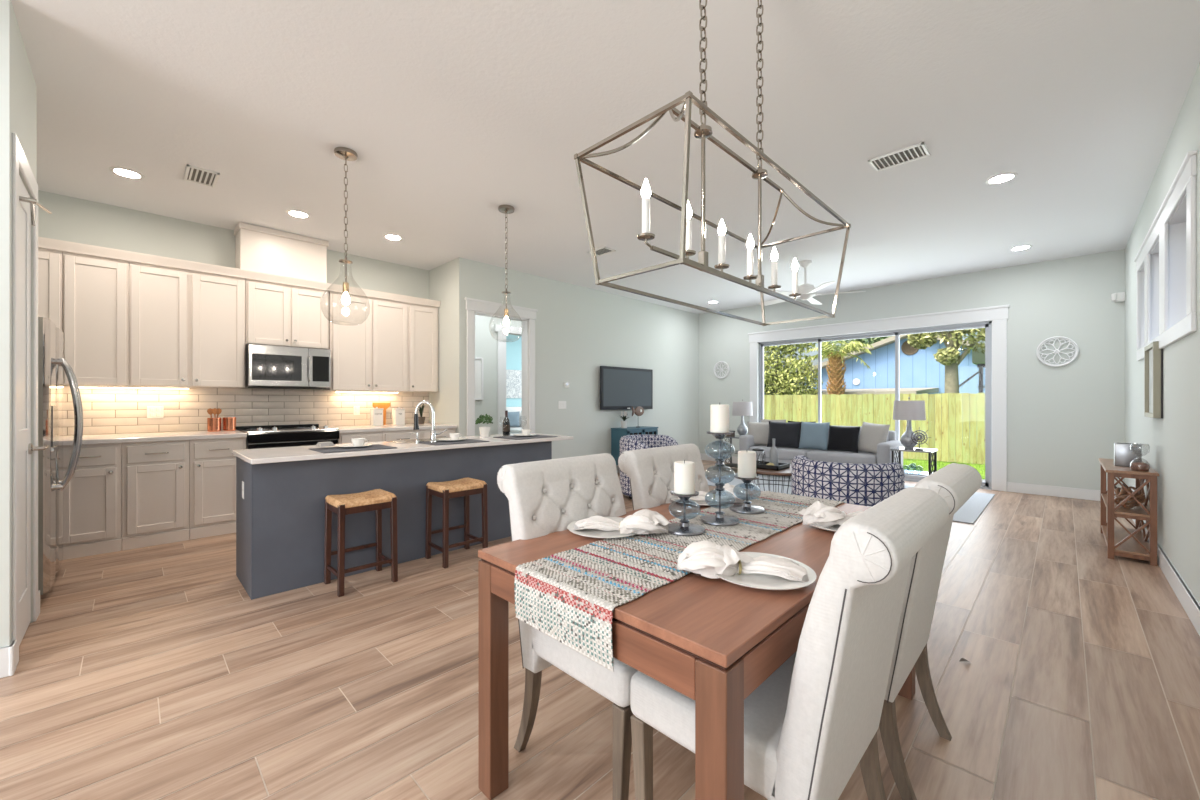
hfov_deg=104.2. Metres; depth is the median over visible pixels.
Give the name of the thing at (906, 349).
round vent
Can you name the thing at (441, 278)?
wall
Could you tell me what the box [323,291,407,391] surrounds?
upper cabinet
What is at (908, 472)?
shelf
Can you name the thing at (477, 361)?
print
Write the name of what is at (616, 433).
media cabinet
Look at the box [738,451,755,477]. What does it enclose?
pillar candle
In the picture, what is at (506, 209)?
pendant lamp
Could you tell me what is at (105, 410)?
backsplash
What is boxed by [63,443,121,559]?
base cabinet
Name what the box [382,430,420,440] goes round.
base cabinet
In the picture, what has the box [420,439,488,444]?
placemat
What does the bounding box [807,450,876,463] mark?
seat cushion
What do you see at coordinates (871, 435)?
throw pillow
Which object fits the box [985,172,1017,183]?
recessed light
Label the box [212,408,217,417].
wooden spoon
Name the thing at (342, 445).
dinner plate
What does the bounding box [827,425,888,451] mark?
cushion
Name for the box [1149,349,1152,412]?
print
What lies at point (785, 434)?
throw pillow
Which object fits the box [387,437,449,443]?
sink
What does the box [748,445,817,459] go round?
seat cushion
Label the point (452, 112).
ceiling
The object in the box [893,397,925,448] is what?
table lamp
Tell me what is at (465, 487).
counter stool
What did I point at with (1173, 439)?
wall
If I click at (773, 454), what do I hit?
bottle vase
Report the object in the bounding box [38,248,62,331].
upper cabinet
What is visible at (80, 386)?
light
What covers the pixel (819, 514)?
cloth napkin
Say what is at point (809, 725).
dining chair
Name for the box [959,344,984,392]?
frame
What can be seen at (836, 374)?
palm tree
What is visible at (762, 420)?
throw pillow
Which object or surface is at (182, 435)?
countertop
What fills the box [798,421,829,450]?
throw pillow
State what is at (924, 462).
grass
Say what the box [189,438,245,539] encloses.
base cabinet
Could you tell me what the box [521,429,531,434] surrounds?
coffee cup
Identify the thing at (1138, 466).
vase
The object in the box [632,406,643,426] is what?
fish sculpture
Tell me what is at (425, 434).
base cabinet
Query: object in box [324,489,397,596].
counter stool
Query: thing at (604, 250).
ceiling vent
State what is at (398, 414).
canister
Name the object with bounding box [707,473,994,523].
area rug
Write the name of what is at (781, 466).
serving tray
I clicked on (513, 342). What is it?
wall
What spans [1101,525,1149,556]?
shelf
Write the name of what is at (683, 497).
cup
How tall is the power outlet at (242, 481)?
0.115 m
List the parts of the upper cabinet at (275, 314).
door, door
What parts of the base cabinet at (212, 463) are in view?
door, drawer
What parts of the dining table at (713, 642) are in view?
leg, leg, leg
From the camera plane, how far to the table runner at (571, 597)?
1.31 m
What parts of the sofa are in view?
arm, arm, frame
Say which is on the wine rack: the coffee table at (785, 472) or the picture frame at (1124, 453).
the picture frame at (1124, 453)
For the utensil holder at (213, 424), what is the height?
0.140 m
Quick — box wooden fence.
[764,393,984,464]
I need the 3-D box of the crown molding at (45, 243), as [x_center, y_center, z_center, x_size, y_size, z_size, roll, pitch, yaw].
[-3.695,-1.320,5.067,0.354,0.080,3.975,0,0,45]
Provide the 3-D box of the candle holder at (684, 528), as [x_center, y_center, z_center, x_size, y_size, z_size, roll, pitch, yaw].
[0.308,0.403,1.703,0.148,0.140,0.148,0,0,45]
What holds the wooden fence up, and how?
on the ground at (920, 461)
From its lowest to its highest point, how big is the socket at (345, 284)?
0.080 m
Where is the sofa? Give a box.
[739,425,902,466]
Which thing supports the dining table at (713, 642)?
on the floor
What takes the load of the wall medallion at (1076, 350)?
attached to the wall at (1061, 420)
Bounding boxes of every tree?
[764,342,822,394]
[785,340,873,394]
[821,328,979,354]
[907,328,984,456]
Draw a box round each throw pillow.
[747,422,768,444]
[761,419,785,421]
[767,421,801,447]
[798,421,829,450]
[827,425,859,452]
[858,422,889,453]
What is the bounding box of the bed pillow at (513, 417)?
[508,411,519,426]
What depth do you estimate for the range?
4.79 m
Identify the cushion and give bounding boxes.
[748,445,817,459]
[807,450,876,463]
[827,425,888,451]
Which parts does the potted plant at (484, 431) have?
pot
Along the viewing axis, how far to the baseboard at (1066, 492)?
6.11 m
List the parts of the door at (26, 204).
handle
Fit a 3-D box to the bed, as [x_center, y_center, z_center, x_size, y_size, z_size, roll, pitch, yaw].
[-1.457,0.700,11.497,2.080,1.100,1.650,0,0,45]
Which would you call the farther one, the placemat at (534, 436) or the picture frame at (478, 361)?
the picture frame at (478, 361)
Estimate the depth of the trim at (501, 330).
8.04 m
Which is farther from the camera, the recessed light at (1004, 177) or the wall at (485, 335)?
the wall at (485, 335)
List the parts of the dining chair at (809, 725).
leg, seat, backrest, leg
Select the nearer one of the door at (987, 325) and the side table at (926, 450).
the side table at (926, 450)
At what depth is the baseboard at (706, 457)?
9.66 m
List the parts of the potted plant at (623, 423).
pot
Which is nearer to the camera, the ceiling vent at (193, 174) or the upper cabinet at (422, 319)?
the ceiling vent at (193, 174)
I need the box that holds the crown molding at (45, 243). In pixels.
[38,237,440,307]
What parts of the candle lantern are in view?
lid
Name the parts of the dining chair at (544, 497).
leg, backrest, seat, leg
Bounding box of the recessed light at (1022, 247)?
[1010,245,1031,250]
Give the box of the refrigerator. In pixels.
[38,317,82,594]
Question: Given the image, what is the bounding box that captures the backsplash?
[63,385,428,434]
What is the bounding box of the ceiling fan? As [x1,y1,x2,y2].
[758,260,865,305]
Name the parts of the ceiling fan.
blade, blade, motor, blade, blade, blade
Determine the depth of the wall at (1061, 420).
6.25 m
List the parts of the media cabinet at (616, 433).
door, door, pane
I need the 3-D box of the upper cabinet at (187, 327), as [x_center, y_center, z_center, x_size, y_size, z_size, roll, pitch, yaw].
[-4.102,-0.710,4.668,0.355,1.140,0.856,0,0,45]
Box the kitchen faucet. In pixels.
[413,400,446,441]
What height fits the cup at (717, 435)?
0.029 m
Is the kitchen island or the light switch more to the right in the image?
the light switch
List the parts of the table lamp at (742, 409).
lamp shade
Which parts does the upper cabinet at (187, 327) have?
door, door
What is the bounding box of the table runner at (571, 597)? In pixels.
[514,491,844,671]
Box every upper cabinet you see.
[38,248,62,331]
[63,252,128,385]
[129,261,244,387]
[245,279,328,348]
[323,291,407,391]
[405,303,437,391]
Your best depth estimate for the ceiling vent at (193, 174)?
3.83 m
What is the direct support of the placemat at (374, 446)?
on the island countertop at (296, 453)
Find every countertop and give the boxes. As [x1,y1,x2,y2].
[63,430,246,445]
[232,433,572,463]
[328,423,456,432]
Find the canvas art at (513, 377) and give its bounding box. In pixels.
[506,369,521,397]
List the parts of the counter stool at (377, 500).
leg, leg, rush seat, leg, leg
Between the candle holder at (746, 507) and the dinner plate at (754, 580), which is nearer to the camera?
the dinner plate at (754, 580)
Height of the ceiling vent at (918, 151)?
0.012 m
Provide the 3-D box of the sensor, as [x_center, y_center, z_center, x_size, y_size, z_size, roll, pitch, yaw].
[6.318,-1.265,5.690,0.115,0.110,0.100,0,0,45]
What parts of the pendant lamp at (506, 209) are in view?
bulb, stem, chain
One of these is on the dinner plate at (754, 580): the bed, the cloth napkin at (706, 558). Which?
the cloth napkin at (706, 558)
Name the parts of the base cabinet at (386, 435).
drawer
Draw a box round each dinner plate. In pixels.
[336,444,371,447]
[438,438,465,441]
[512,434,536,436]
[568,517,636,537]
[670,493,728,505]
[715,552,816,589]
[809,524,840,531]
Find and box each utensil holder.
[207,417,220,431]
[223,417,235,430]
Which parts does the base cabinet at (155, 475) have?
drawer, door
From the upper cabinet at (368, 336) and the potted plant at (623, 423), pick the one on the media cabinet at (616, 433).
the potted plant at (623, 423)
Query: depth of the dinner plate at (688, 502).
2.16 m
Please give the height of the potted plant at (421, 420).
0.283 m
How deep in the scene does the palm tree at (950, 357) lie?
12.92 m
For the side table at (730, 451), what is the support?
on the floor
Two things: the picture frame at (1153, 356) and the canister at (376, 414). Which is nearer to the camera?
the picture frame at (1153, 356)
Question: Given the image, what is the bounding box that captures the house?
[764,334,984,445]
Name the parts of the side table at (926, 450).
leg, leg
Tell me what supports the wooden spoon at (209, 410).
in the utensil holder at (213, 424)
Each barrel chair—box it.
[620,435,677,498]
[792,455,904,506]
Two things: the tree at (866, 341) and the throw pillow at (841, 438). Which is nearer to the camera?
the throw pillow at (841, 438)
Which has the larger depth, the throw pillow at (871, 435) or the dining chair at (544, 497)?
the throw pillow at (871, 435)
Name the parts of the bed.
mattress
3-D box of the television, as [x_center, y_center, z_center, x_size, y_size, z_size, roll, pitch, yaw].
[0.476,-0.217,8.242,0.088,0.735,1.360,0,0,45]
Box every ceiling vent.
[184,164,219,187]
[587,247,615,255]
[868,142,930,171]
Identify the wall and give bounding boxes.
[0,0,36,647]
[38,190,428,435]
[429,260,453,424]
[454,257,698,458]
[475,315,521,435]
[506,334,521,406]
[699,249,1124,491]
[1125,63,1199,604]
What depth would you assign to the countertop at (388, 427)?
5.56 m
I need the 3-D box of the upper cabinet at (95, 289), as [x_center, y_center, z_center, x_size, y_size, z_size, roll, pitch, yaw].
[-4.555,-0.710,4.232,0.327,1.140,0.398,0,0,45]
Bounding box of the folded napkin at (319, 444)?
[316,442,334,446]
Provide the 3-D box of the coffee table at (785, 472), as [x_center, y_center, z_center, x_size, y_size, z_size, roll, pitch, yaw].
[2.085,1.016,5.571,0.840,0.437,0.840,0,0,45]
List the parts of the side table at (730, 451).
leg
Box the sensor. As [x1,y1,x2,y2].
[1111,292,1124,301]
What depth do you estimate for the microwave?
5.05 m
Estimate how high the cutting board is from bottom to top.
0.290 m
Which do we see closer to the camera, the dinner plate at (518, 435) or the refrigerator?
the refrigerator
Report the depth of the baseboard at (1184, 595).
2.90 m
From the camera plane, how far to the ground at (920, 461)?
11.21 m
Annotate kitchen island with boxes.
[236,441,551,599]
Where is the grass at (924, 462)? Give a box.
[903,456,984,478]
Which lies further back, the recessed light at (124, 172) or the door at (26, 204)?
the recessed light at (124, 172)
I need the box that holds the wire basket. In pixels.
[744,474,791,493]
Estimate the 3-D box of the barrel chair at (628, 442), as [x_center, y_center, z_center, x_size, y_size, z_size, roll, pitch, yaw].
[0.655,0.855,6.048,0.800,0.790,0.800,0,0,45]
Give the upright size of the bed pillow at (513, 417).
0.400 m
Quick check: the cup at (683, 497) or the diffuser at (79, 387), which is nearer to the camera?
the cup at (683, 497)
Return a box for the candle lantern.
[752,448,764,464]
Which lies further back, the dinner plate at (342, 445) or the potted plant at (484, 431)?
the potted plant at (484, 431)
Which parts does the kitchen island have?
panel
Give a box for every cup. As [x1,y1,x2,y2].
[351,438,367,445]
[449,433,461,439]
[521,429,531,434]
[670,490,698,499]
[706,431,732,438]
[735,475,758,482]
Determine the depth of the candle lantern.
5.55 m
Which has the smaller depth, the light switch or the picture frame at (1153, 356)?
the picture frame at (1153, 356)
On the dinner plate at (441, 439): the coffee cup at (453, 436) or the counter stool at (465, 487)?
the coffee cup at (453, 436)
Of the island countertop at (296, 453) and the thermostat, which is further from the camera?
the thermostat
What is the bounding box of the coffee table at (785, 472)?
[744,465,791,493]
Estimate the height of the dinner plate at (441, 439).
0.018 m
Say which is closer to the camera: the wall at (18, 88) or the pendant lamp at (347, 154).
the wall at (18, 88)
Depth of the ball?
3.77 m
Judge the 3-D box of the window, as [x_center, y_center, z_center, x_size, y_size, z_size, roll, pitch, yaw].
[4.369,-0.892,3.532,0.235,1.005,2.830,0,0,45]
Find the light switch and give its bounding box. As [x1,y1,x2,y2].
[558,401,565,408]
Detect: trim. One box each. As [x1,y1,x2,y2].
[12,133,37,666]
[465,297,537,435]
[494,324,521,433]
[748,305,1009,491]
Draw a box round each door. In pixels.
[19,175,51,645]
[759,321,991,489]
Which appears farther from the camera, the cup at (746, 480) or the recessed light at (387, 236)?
the recessed light at (387, 236)
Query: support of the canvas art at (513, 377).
attached to the wall at (513, 342)
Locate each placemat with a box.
[309,444,396,452]
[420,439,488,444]
[494,435,557,439]
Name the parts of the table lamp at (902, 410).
lamp shade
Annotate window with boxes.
[1134,150,1197,360]
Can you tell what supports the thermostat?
attached to the wall at (579, 330)
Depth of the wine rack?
3.69 m
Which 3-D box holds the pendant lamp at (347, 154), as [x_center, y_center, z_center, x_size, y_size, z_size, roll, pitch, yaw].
[-1.890,-1.212,3.470,0.326,1.276,0.326,0,0,45]
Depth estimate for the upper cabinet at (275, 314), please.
5.12 m
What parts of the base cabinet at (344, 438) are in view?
drawer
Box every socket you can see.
[150,408,159,415]
[342,282,348,292]
[504,309,508,316]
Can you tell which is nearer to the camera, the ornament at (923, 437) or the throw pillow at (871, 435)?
the ornament at (923, 437)
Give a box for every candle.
[674,460,694,494]
[710,403,728,432]
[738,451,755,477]
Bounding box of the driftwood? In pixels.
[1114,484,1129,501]
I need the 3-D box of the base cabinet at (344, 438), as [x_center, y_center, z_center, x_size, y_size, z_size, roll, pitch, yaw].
[-2.941,0.800,5.492,0.840,0.900,0.458,0,0,45]
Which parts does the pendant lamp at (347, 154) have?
stem, chain, bulb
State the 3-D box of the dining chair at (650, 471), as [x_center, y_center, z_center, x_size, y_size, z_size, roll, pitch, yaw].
[0.497,0.739,2.164,0.638,1.024,0.554,0,0,45]
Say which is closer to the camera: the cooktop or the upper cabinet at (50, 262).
the upper cabinet at (50, 262)
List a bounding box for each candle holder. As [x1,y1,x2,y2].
[668,490,704,535]
[701,431,738,525]
[729,475,764,513]
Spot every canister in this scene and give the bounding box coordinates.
[370,407,382,425]
[392,407,404,424]
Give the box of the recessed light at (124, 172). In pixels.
[109,167,144,178]
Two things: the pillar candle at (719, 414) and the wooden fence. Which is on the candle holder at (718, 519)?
the pillar candle at (719, 414)
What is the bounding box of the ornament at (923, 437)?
[911,427,930,449]
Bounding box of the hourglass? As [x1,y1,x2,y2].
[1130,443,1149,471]
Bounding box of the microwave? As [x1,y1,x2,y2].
[245,343,330,388]
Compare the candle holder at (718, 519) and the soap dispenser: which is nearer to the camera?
the candle holder at (718, 519)
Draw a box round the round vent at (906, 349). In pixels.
[901,340,918,354]
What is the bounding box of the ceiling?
[11,0,1199,313]
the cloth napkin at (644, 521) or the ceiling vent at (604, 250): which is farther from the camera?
the ceiling vent at (604, 250)
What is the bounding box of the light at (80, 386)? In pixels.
[78,385,189,388]
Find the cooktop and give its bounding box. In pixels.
[236,426,322,432]
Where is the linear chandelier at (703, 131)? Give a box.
[574,0,850,325]
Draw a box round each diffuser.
[79,387,175,388]
[345,392,376,392]
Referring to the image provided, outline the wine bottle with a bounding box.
[503,410,509,435]
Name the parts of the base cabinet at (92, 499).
drawer, door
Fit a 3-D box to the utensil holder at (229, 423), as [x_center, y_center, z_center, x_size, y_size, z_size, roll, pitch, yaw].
[-3.857,0.240,4.858,0.114,0.140,0.114,0,0,45]
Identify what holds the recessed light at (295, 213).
in the ceiling
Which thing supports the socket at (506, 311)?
attached to the pendant lamp at (506, 209)
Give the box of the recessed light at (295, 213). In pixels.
[286,210,309,217]
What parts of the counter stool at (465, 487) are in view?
leg, leg, rush seat, leg, leg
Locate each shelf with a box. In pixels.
[721,450,737,453]
[725,463,737,467]
[904,470,932,475]
[1101,493,1149,517]
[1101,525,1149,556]
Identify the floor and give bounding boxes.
[0,460,1199,799]
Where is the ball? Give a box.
[1114,486,1145,508]
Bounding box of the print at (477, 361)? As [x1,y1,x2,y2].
[475,359,480,397]
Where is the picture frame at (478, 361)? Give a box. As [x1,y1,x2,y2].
[475,357,482,399]
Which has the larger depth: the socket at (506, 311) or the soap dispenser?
the socket at (506, 311)
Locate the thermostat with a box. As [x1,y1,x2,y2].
[564,382,568,387]
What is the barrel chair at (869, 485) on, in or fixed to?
on the floor
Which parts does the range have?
trim, trim, oven door, control panel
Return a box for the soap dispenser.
[409,432,419,442]
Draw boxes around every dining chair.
[496,453,637,799]
[618,443,709,509]
[630,487,948,799]
[879,463,981,799]
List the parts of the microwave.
handle, control panel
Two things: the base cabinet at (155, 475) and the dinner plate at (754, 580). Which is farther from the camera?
the base cabinet at (155, 475)
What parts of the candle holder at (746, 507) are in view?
rod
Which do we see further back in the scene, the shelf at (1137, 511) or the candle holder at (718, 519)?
the shelf at (1137, 511)
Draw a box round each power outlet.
[147,406,162,417]
[242,481,243,498]
[353,406,359,414]
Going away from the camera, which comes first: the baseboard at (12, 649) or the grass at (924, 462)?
the baseboard at (12, 649)
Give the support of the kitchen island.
on the floor
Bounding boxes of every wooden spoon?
[207,408,212,417]
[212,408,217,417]
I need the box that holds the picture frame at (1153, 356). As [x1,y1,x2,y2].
[1144,341,1162,417]
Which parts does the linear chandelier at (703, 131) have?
curved arm, curved arm, hanging rod, chain, hanging rod, chain, curved arm, curved arm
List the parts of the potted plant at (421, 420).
pot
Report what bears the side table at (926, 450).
on the area rug
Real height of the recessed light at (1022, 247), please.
0.007 m
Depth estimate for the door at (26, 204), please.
2.50 m
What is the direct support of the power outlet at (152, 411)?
attached to the backsplash
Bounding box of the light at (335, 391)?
[335,391,398,392]
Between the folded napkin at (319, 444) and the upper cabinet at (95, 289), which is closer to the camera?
the folded napkin at (319, 444)
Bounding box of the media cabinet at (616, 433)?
[611,426,657,464]
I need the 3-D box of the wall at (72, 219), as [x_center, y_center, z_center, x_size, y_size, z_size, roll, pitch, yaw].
[-3.981,-0.300,5.144,0.140,3.100,4.280,0,0,45]
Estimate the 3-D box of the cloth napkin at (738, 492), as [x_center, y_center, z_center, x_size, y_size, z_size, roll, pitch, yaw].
[0.534,0.430,2.192,0.347,0.084,0.190,0,0,-1]
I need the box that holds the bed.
[506,407,521,433]
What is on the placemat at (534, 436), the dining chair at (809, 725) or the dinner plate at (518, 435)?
the dinner plate at (518, 435)
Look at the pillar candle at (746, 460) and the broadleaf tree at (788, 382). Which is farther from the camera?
the broadleaf tree at (788, 382)
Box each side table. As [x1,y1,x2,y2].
[721,435,739,467]
[890,447,937,488]
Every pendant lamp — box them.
[334,147,357,304]
[498,205,514,325]
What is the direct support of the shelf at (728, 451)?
attached to the side table at (730, 451)
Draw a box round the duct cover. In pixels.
[234,222,328,282]
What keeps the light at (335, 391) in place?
attached to the upper cabinet at (368, 336)
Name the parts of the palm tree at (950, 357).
crown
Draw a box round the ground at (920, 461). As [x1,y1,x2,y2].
[903,446,984,478]
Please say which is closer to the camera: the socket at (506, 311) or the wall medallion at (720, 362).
the socket at (506, 311)
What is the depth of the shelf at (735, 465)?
8.44 m
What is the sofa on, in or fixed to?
on the area rug
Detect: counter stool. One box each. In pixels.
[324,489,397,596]
[425,477,487,567]
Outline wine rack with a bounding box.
[1099,458,1158,565]
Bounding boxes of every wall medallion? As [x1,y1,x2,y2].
[714,361,729,378]
[1036,336,1078,366]
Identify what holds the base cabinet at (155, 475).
on the floor
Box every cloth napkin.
[573,509,671,534]
[677,540,808,581]
[678,483,751,502]
[798,501,862,526]
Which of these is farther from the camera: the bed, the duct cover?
the bed
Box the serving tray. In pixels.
[756,460,789,470]
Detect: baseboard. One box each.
[0,645,10,677]
[9,640,15,675]
[38,590,39,615]
[700,453,737,463]
[1007,482,1114,500]
[1132,519,1199,635]
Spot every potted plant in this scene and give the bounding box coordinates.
[414,404,424,423]
[475,414,492,436]
[620,411,628,427]
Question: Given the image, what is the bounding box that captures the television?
[600,366,652,409]
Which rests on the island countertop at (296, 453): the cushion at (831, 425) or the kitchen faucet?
the kitchen faucet
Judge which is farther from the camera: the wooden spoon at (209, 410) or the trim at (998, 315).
the trim at (998, 315)
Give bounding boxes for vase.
[769,438,777,465]
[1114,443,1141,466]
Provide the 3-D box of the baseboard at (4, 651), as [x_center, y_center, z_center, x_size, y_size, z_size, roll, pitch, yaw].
[-4.381,1.183,0.419,0.016,0.135,4.815,0,0,45]
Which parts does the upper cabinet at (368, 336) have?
door, door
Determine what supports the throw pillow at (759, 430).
on the sofa
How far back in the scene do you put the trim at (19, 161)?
2.19 m
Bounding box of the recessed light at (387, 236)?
[383,234,402,240]
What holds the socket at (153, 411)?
attached to the power outlet at (152, 411)
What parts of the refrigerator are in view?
freezer door, fridge door, handle, handle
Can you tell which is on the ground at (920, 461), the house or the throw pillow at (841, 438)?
the house
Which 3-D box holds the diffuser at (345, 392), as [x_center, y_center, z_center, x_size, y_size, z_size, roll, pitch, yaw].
[-2.947,-0.107,5.928,0.050,0.004,0.730,0,0,45]
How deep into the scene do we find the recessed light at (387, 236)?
5.27 m
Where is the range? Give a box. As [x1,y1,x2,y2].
[236,424,338,448]
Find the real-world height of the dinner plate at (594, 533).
0.020 m
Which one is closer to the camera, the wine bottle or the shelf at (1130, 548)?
the shelf at (1130, 548)
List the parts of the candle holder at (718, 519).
rod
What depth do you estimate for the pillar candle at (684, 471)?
1.67 m
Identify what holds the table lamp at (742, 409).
on the side table at (730, 451)
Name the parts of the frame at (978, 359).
panel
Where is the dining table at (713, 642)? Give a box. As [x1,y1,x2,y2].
[478,488,914,799]
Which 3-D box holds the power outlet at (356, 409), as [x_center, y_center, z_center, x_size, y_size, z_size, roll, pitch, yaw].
[-3.088,0.120,5.919,0.009,0.118,0.075,0,0,45]
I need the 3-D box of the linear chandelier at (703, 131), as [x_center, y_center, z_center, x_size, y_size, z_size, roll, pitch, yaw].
[0.522,-1.113,1.801,0.442,1.475,1.274,0,0,45]
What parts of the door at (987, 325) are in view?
sliding panel, sliding panel, sliding panel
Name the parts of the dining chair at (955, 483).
leg, leg, backrest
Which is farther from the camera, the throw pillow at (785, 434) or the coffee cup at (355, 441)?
the throw pillow at (785, 434)
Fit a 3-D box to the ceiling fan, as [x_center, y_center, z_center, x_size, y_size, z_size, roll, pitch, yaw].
[2.737,-1.595,6.246,1.349,0.510,1.342,0,0,45]
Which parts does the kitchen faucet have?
spout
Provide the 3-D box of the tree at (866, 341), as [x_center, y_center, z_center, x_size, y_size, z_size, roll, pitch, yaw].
[16.850,-2.022,25.566,9.744,7.151,2.536,0,0,45]
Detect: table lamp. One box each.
[732,399,752,435]
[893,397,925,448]
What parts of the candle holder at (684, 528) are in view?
rod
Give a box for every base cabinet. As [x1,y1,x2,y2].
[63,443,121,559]
[122,440,188,550]
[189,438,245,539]
[338,431,381,443]
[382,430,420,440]
[421,428,455,438]
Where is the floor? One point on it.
(151, 672)
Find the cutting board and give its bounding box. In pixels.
[373,403,389,424]
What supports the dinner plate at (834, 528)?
on the dining table at (713, 642)
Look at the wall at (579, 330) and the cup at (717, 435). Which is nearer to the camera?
the cup at (717, 435)
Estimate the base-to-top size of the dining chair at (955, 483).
1.024 m

